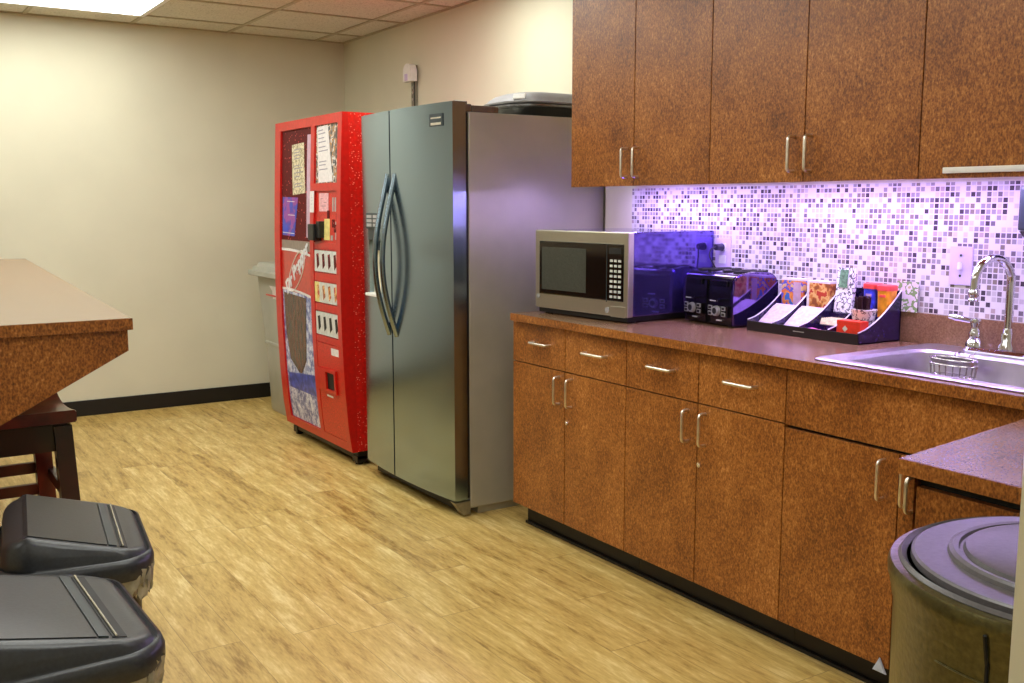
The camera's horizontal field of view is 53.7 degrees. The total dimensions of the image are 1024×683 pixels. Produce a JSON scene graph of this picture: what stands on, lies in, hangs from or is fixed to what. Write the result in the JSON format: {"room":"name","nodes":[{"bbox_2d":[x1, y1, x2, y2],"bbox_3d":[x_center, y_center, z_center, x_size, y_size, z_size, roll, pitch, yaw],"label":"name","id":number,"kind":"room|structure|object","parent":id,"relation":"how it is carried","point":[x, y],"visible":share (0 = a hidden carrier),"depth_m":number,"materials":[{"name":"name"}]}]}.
{"room":"office break room","nodes":[
{"label":"office break room","id":0,"kind":"room"},
{"bbox_2d":[0,12,344,402],"bbox_3d":[-4.143,-0.630,5.431,7.190,2.460,0.100,-5,9,-33],"label":"wall","id":1,"kind":"structure","parent":0,"point":[137,162],"depth_m":6.54,"materials":[{"name":"paint"}]},
{"bbox_2d":[63,382,270,416],"bbox_3d":[-4.117,0.546,5.539,6.978,0.100,0.012,-5,9,-33],"label":"baseboard","id":2,"kind":"structure","parent":1,"relation":"attached to","point":[228,393],"depth_m":6.71,"materials":[{"name":"black plastic"}]},
{"bbox_2d":[0,0,468,41],"bbox_3d":[-1.454,-1.321,1.149,7.190,0.060,9.990,-5,9,-33],"label":"ceiling","id":3,"kind":"structure","parent":0,"point":[370,9],"depth_m":6.04,"materials":[{"name":"tile"}]},
{"bbox_2d":[0,0,169,16],"bbox_3d":[-2.551,-1.871,5.474,1.220,0.012,0.610,-5,9,-33],"label":"recessed light","id":4,"kind":"object","parent":3,"relation":"in","point":[141,8],"visible":1,"depth_m":5.72,"materials":[{"name":"white plastic"}]},
{"bbox_2d":[0,0,477,43],"bbox_3d":[-1.454,-1.289,1.153,6.990,0.009,9.790,-5,9,-33],"label":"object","id":5,"kind":"structure","parent":3,"relation":"attached to","point":[25,12],"depth_m":6.17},
{"bbox_2d":[0,396,864,682],"bbox_3d":[-1.454,1.186,1.489,7.190,0.080,9.990,-5,9,-33],"label":"floor","id":6,"kind":"structure","parent":0,"point":[280,557],"depth_m":3.60,"materials":[{"name":"brown wood"}]},
{"bbox_2d":[0,393,79,499],"bbox_3d":[-1.505,0.542,2.973,0.426,0.797,0.428,-5,9,-33],"label":"bar stool","id":7,"kind":"object","parent":6,"relation":"on","point":[45,428],"visible":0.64,"depth_m":2.87,"materials":[{"name":"brown wood"}]},
{"bbox_2d":[0,259,132,425],"bbox_3d":[-2.521,0.335,3.561,1.957,1.050,3.272,-5,9,-33],"label":"bar","id":8,"kind":"object","parent":6,"relation":"on","point":[54,333],"visible":1,"depth_m":2.52,"materials":[{"name":"laminate"}]},
{"bbox_2d":[0,494,154,607],"bbox_3d":[-0.946,0.699,2.212,0.302,0.690,0.418,-4,9,-26],"label":"bin","id":9,"kind":"object","parent":6,"relation":"on","point":[40,535],"visible":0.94,"depth_m":2.06,"materials":[{"name":"black plastic"}]},
{"bbox_2d":[0,575,165,682],"bbox_3d":[-0.813,0.762,1.748,0.363,0.690,0.418,-5,9,-34],"label":"bin","id":10,"kind":"object","parent":6,"relation":"on","point":[54,628],"visible":1,"depth_m":1.64,"materials":[{"name":"black plastic"}]},
{"bbox_2d":[248,261,285,415],"bbox_3d":[-1.282,-0.027,6.541,0.670,0.968,0.570,-5,9,-33],"label":"waste bin","id":11,"kind":"object","parent":6,"relation":"on","point":[265,271],"visible":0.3,"depth_m":6.45,"materials":[{"name":"plastic"}]},
{"bbox_2d":[274,111,373,464],"bbox_3d":[-0.757,-0.320,5.651,0.895,1.786,0.930,-5,9,-33],"label":"vending machine","id":12,"kind":"object","parent":6,"relation":"on","point":[319,277],"depth_m":5.25,"materials":[{"name":"metal"}]},
{"bbox_2d":[283,197,297,235],"bbox_3d":[-1.224,-0.690,5.581,0.009,0.215,0.230,-5,9,-33],"label":"poster","id":13,"kind":"object","parent":12,"relation":"attached to","point":[290,204],"visible":1,"depth_m":5.59,"materials":[{"name":"paper"}]},
{"bbox_2d":[284,292,305,372],"bbox_3d":[-1.197,-0.046,5.626,0.013,0.440,0.330,-5,9,-33],"label":"print","id":14,"kind":"object","parent":12,"relation":"attached to","point":[294,302],"depth_m":5.64},
{"bbox_2d":[292,142,304,194],"bbox_3d":[-1.152,-0.930,5.456,0.013,0.277,0.201,-5,9,-33],"label":"notice","id":15,"kind":"object","parent":12,"relation":"attached to","point":[298,167],"visible":1,"depth_m":5.45,"materials":[{"name":"beige paper"}]},
{"bbox_2d":[283,289,320,427],"bbox_3d":[-1.165,0.088,5.625,0.040,0.737,0.444,-5,9,-33],"label":"poster","id":16,"kind":"object","parent":12,"relation":"attached to","point":[299,359],"depth_m":5.62,"materials":[{"name":"paper"}]},
{"bbox_2d":[289,372,316,396],"bbox_3d":[-1.165,0.221,5.632,0.009,0.120,0.415,-5,9,-33],"label":"print","id":17,"kind":"object","parent":12,"relation":"attached to","point":[302,383],"depth_m":5.62},
{"bbox_2d":[310,191,313,211],"bbox_3d":[-1.046,-0.730,5.286,0.005,0.110,0.055,-5,9,-33],"label":"tag","id":18,"kind":"object","parent":12,"relation":"attached to","point":[311,192],"visible":1,"depth_m":5.28,"materials":[{"name":"paper"}]},
{"bbox_2d":[319,193,328,210],"bbox_3d":[-0.965,-0.713,5.179,0.005,0.093,0.125,-5,9,-33],"label":"notice","id":19,"kind":"object","parent":12,"relation":"attached to","point":[323,197],"visible":1,"depth_m":5.18,"materials":[{"name":"pink paper"}]},
{"bbox_2d":[317,124,332,182],"bbox_3d":[-0.953,-0.956,5.147,0.014,0.290,0.213,-5,9,-33],"label":"handwritten letter","id":20,"kind":"object","parent":12,"relation":"attached to","point":[324,158],"visible":1,"depth_m":5.15,"materials":[{"name":"paper"}]},
{"bbox_2d":[361,100,603,514],"bbox_3d":[-0.196,-0.185,4.764,0.888,1.758,0.881,-5,9,-33],"label":"refrigerator","id":21,"kind":"object","parent":6,"relation":"on","point":[457,194],"visible":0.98,"depth_m":4.37,"materials":[{"name":"silver metal"}]},
{"bbox_2d":[430,116,440,124],"bbox_3d":[-0.317,-0.914,4.193,0.001,0.032,0.075,-6,10,-38],"label":"print","id":22,"kind":"object","parent":21,"relation":"attached to","point":[434,120],"depth_m":4.19,"materials":[{"name":"silver metal"}]},
{"bbox_2d":[483,92,571,117],"bbox_3d":[0.146,-1.070,4.639,0.544,0.120,0.392,-5,9,-33],"label":"tray","id":23,"kind":"object","parent":21,"relation":"on","point":[520,103],"visible":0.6,"depth_m":4.45,"materials":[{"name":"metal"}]},
{"bbox_2d":[513,321,638,570],"bbox_3d":[0.436,0.362,4.038,0.621,0.869,0.727,-5,9,-33],"label":"base cabinet","id":24,"kind":"object","parent":6,"relation":"on","point":[569,387],"visible":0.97,"depth_m":3.85,"materials":[{"name":"brown wood"}]},
{"bbox_2d":[526,520,877,682],"bbox_3d":[0.672,0.887,3.352,0.012,0.012,2.245,-5,9,-33],"label":"baseboard","id":25,"kind":"structure","parent":6,"relation":"on","point":[713,608],"depth_m":3.34,"materials":[{"name":"black plastic"}]},
{"bbox_2d":[624,341,794,642],"bbox_3d":[0.831,0.444,3.433,0.621,0.869,0.726,-5,9,-33],"label":"base cabinet","id":26,"kind":"object","parent":6,"relation":"on","point":[705,450],"visible":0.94,"depth_m":3.24,"materials":[{"name":"brown wood"}]},
{"bbox_2d":[510,311,1023,409],"bbox_3d":[0.939,-0.029,3.211,0.619,0.125,2.526,-5,9,-33],"label":"countertop","id":27,"kind":"structure","parent":26,"relation":"on","point":[680,333],"depth_m":3.15,"materials":[{"name":"laminate"}]},
{"bbox_2d":[536,228,713,322],"bbox_3d":[0.441,-0.275,4.023,0.472,0.334,0.532,-6,10,-38],"label":"microwave","id":28,"kind":"object","parent":27,"relation":"on","point":[629,275],"visible":0.92,"depth_m":3.82,"materials":[{"name":"silver plastic"}]},
{"bbox_2d":[684,267,777,326],"bbox_3d":[0.791,-0.167,3.732,0.231,0.198,0.298,-4,9,-26],"label":"toaster","id":29,"kind":"object","parent":27,"relation":"on","point":[728,296],"visible":0.98,"depth_m":3.62,"materials":[{"name":"black metal"}]},
{"bbox_2d":[747,287,901,344],"bbox_3d":[1.035,-0.103,3.387,0.208,0.164,0.469,-5,9,-33],"label":"organizer","id":30,"kind":"object","parent":27,"relation":"on","point":[886,327],"visible":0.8,"depth_m":3.28,"materials":[{"name":"black plastic"}]},
{"bbox_2d":[758,305,793,322],"bbox_3d":[0.913,-0.083,3.522,0.105,0.076,0.100,-5,9,-33],"label":"envelope","id":31,"kind":"object","parent":30,"relation":"in","point":[776,312],"visible":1,"depth_m":3.54,"materials":[{"name":"paper"}]},
{"bbox_2d":[775,303,795,306],"bbox_3d":[0.922,-0.087,3.529,0.105,0.082,0.096,-5,9,-33],"label":"envelope","id":32,"kind":"object","parent":31,"relation":"on","point":[780,304],"visible":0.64,"depth_m":3.55,"materials":[{"name":"paper"}]},
{"bbox_2d":[781,277,810,304],"bbox_3d":[1.002,-0.172,3.569,0.044,0.102,0.096,-5,9,-33],"label":"box","id":33,"kind":"object","parent":30,"relation":"in","point":[794,290],"visible":0.62,"depth_m":3.55,"materials":[{"name":"cardboard"}]},
{"bbox_2d":[784,308,820,326],"bbox_3d":[0.976,-0.070,3.425,0.105,0.076,0.101,-5,9,-33],"label":"envelope","id":34,"kind":"object","parent":30,"relation":"in","point":[802,315],"visible":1,"depth_m":3.44,"materials":[{"name":"paper"}]},
{"bbox_2d":[800,306,822,309],"bbox_3d":[0.985,-0.074,3.433,0.105,0.082,0.097,-5,9,-33],"label":"envelope","id":35,"kind":"object","parent":34,"relation":"on","point":[807,307],"visible":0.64,"depth_m":3.46,"materials":[{"name":"paper"}]},
{"bbox_2d":[806,280,836,307],"bbox_3d":[1.066,-0.158,3.471,0.044,0.100,0.098,-5,9,-33],"label":"box","id":36,"kind":"object","parent":30,"relation":"in","point":[819,292],"visible":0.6,"depth_m":3.45,"materials":[{"name":"cardboard"}]},
{"bbox_2d":[815,324,832,330],"bbox_3d":[1.071,-0.038,3.350,0.070,0.035,0.108,-5,9,-33],"label":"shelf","id":37,"kind":"object","parent":30,"relation":"attached to","point":[818,326],"depth_m":3.35,"materials":[{"name":"black plastic"}]},
{"bbox_2d":[820,318,836,325],"bbox_3d":[1.053,-0.064,3.334,0.011,0.021,0.085,-5,9,-33],"label":"packet","id":38,"kind":"object","parent":30,"relation":"in","point":[826,321],"visible":0.64,"depth_m":3.34,"materials":[{"name":"white paper"}]},
{"bbox_2d":[830,312,849,317],"bbox_3d":[1.126,-0.077,3.380,0.058,0.034,0.108,-5,9,-33],"label":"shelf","id":39,"kind":"object","parent":30,"relation":"attached to","point":[832,314],"depth_m":3.38,"materials":[{"name":"black plastic"}]},
{"bbox_2d":[833,267,857,312],"bbox_3d":[1.115,-0.171,3.377,0.028,0.150,0.072,-5,9,-33],"label":"card","id":40,"kind":"object","parent":30,"relation":"in","point":[846,284],"visible":0.93,"depth_m":3.37,"materials":[{"name":"white paper"}]},
{"bbox_2d":[838,269,848,287],"bbox_3d":[1.107,-0.210,3.376,0.008,0.060,0.034,-5,9,-33],"label":"print","id":41,"kind":"object","parent":40,"relation":"attached to","point":[843,274],"depth_m":3.38,"materials":[{"name":"green paper"}]},
{"bbox_2d":[836,319,868,333],"bbox_3d":[1.078,-0.034,3.205,0.042,0.066,0.090,-5,9,-33],"label":"box","id":42,"kind":"object","parent":30,"relation":"in","point":[843,325],"visible":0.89,"depth_m":3.19,"materials":[{"name":"cardboard"}]},
{"bbox_2d":[850,308,877,326],"bbox_3d":[1.125,-0.073,3.239,0.068,0.063,0.091,-5,9,-33],"label":"paper cup","id":43,"kind":"object","parent":30,"relation":"in","point":[862,315],"visible":0.64,"depth_m":3.21,"materials":[{"name":"white paper"}]},
{"bbox_2d":[863,282,882,315],"bbox_3d":[1.177,-0.138,3.297,0.053,0.106,0.051,-5,9,-33],"label":"tub","id":44,"kind":"object","parent":30,"relation":"in","point":[870,288],"visible":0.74,"depth_m":3.27,"materials":[{"name":"blue plastic"}]},
{"bbox_2d":[877,284,897,316],"bbox_3d":[1.206,-0.130,3.253,0.053,0.104,0.052,-5,9,-33],"label":"tub","id":45,"kind":"object","parent":30,"relation":"in","point":[887,293],"visible":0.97,"depth_m":3.23,"materials":[{"name":"orange plastic"}]},
{"bbox_2d":[897,281,918,312],"bbox_3d":[1.261,-0.143,3.228,0.006,0.097,0.080,-5,9,-33],"label":"card","id":46,"kind":"object","parent":30,"relation":"on","point":[910,290],"visible":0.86,"depth_m":3.22,"materials":[{"name":"paper"}]},
{"bbox_2d":[815,343,1023,392],"bbox_3d":[1.308,0.164,2.676,0.551,0.190,0.849,-5,9,-33],"label":"sink","id":47,"kind":"object","parent":27,"relation":"in","point":[996,372],"visible":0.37,"depth_m":2.90,"materials":[{"name":"metal"}]},
{"bbox_2d":[929,351,978,379],"bbox_3d":[1.283,0.073,2.919,0.110,0.080,0.148,-5,9,-33],"label":"wire caddy","id":48,"kind":"object","parent":47,"relation":"hanging from","point":[952,361],"visible":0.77,"depth_m":2.90,"materials":[{"name":"silver metal"}]},
{"bbox_2d":[948,254,1023,358],"bbox_3d":[1.354,-0.105,2.883,0.159,0.291,0.280,-5,9,-33],"label":"faucet","id":49,"kind":"object","parent":27,"relation":"on","point":[974,343],"visible":1,"depth_m":2.87,"materials":[{"name":"silver metal"}]},
{"bbox_2d":[779,369,1023,682],"bbox_3d":[1.241,0.528,2.807,0.621,0.869,0.780,-5,9,-33],"label":"base cabinet","id":50,"kind":"object","parent":6,"relation":"on","point":[845,439],"visible":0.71,"depth_m":2.78,"materials":[{"name":"brown wood"}]},
{"bbox_2d":[873,658,886,674],"bbox_3d":[0.990,0.870,2.720,0.008,0.040,0.043,-5,9,-33],"label":"wedge","id":51,"kind":"object","parent":50,"relation":"attached to","point":[878,666],"visible":1,"depth_m":2.72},
{"bbox_2d":[888,516,1019,682],"bbox_3d":[0.758,0.717,1.391,0.496,0.876,0.493,-5,9,-33],"label":"bin","id":52,"kind":"object","parent":6,"relation":"on","point":[952,581],"visible":0.98,"depth_m":1.30,"materials":[{"name":"plastic"}]},
{"bbox_2d":[901,475,1020,535],"bbox_3d":[1.273,0.704,1.657,0.581,0.830,1.114,-5,9,-33],"label":"base cabinet","id":53,"kind":"object","parent":6,"relation":"on","point":[925,503],"visible":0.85,"depth_m":1.86,"materials":[{"name":"brown wood"}]},
{"bbox_2d":[898,419,1023,504],"bbox_3d":[1.252,0.273,1.633,0.568,0.030,1.193,-5,9,-33],"label":"countertop","id":54,"kind":"structure","parent":53,"relation":"on","point":[989,463],"depth_m":1.89,"materials":[{"name":"laminate"}]},
{"bbox_2d":[344,0,605,227],"bbox_3d":[-0.273,-0.703,5.973,0.100,2.460,3.190,-5,9,-33],"label":"wall","id":55,"kind":"structure","parent":0,"point":[478,52],"depth_m":5.71,"materials":[{"name":"paint"}]},
{"bbox_2d":[403,63,417,105],"bbox_3d":[-0.619,-1.473,6.249,0.070,0.472,0.104,-5,9,-33],"label":"electrical box","id":56,"kind":"object","parent":55,"relation":"attached to","point":[409,70],"visible":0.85,"depth_m":6.22,"materials":[{"name":"plastic"}]},
{"bbox_2d":[605,177,1023,227],"bbox_3d":[1.533,-0.309,3.064,0.260,2.460,3.700,-5,9,-33],"label":"wall","id":57,"kind":"structure","parent":0,"point":[618,206],"depth_m":4.16,"materials":[{"name":"paint"}]},
{"bbox_2d":[571,0,713,186],"bbox_3d":[0.588,-1.063,3.842,0.370,0.935,0.803,-5,9,-33],"label":"upper cabinet","id":58,"kind":"object","parent":57,"relation":"attached to","point":[642,69],"visible":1,"depth_m":3.75,"materials":[{"name":"brown wood"}]},
{"bbox_2d":[709,0,927,183],"bbox_3d":[1.030,-0.972,3.166,0.370,0.935,0.821,-5,9,-33],"label":"upper cabinet","id":59,"kind":"object","parent":57,"relation":"attached to","point":[803,90],"visible":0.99,"depth_m":3.07,"materials":[{"name":"brown wood"}]},
{"bbox_2d":[632,181,1023,322],"bbox_3d":[1.201,-0.314,3.331,0.008,0.407,2.505,-5,9,-33],"label":"tile backsplash","id":60,"kind":"structure","parent":57,"relation":"attached to","point":[892,233],"depth_m":3.35,"materials":[{"name":"tile"}]},
{"bbox_2d":[709,238,730,266],"bbox_3d":[0.793,-0.319,3.900,0.063,0.159,0.080,-5,9,-33],"label":"power outlet","id":61,"kind":"object","parent":60,"relation":"attached to","point":[722,246],"visible":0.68,"depth_m":3.90,"materials":[{"name":"white plastic"}]},
{"bbox_2d":[948,246,973,285],"bbox_3d":[1.361,-0.230,3.071,0.016,0.117,0.076,-5,9,-33],"label":"light switch","id":62,"kind":"object","parent":60,"relation":"attached to","point":[961,257],"visible":0.95,"depth_m":3.07,"materials":[{"name":"white plastic"}]},
{"bbox_2d":[1018,186,1023,237],"bbox_3d":[1.517,-0.345,2.732,0.102,0.149,0.253,-5,9,-33],"label":"dispenser","id":63,"kind":"object","parent":60,"relation":"attached to","point":[1021,204],"visible":1,"depth_m":2.80,"materials":[{"name":"silver metal"}]},
{"bbox_2d":[919,0,1023,178],"bbox_3d":[1.499,-0.877,2.467,0.350,0.935,0.871,-5,9,-33],"label":"upper cabinet","id":64,"kind":"object","parent":57,"relation":"attached to","point":[973,108],"depth_m":2.65,"materials":[{"name":"brown wood"}]},
{"bbox_2d":[1008,463,1023,682],"bbox_3d":[1.509,0.180,-0.545,0.120,2.460,3.612,-5,9,-33],"label":"wall partition","id":65,"kind":"structure","parent":0,"point":[1016,666],"depth_m":0.96,"materials":[{"name":"paint"}]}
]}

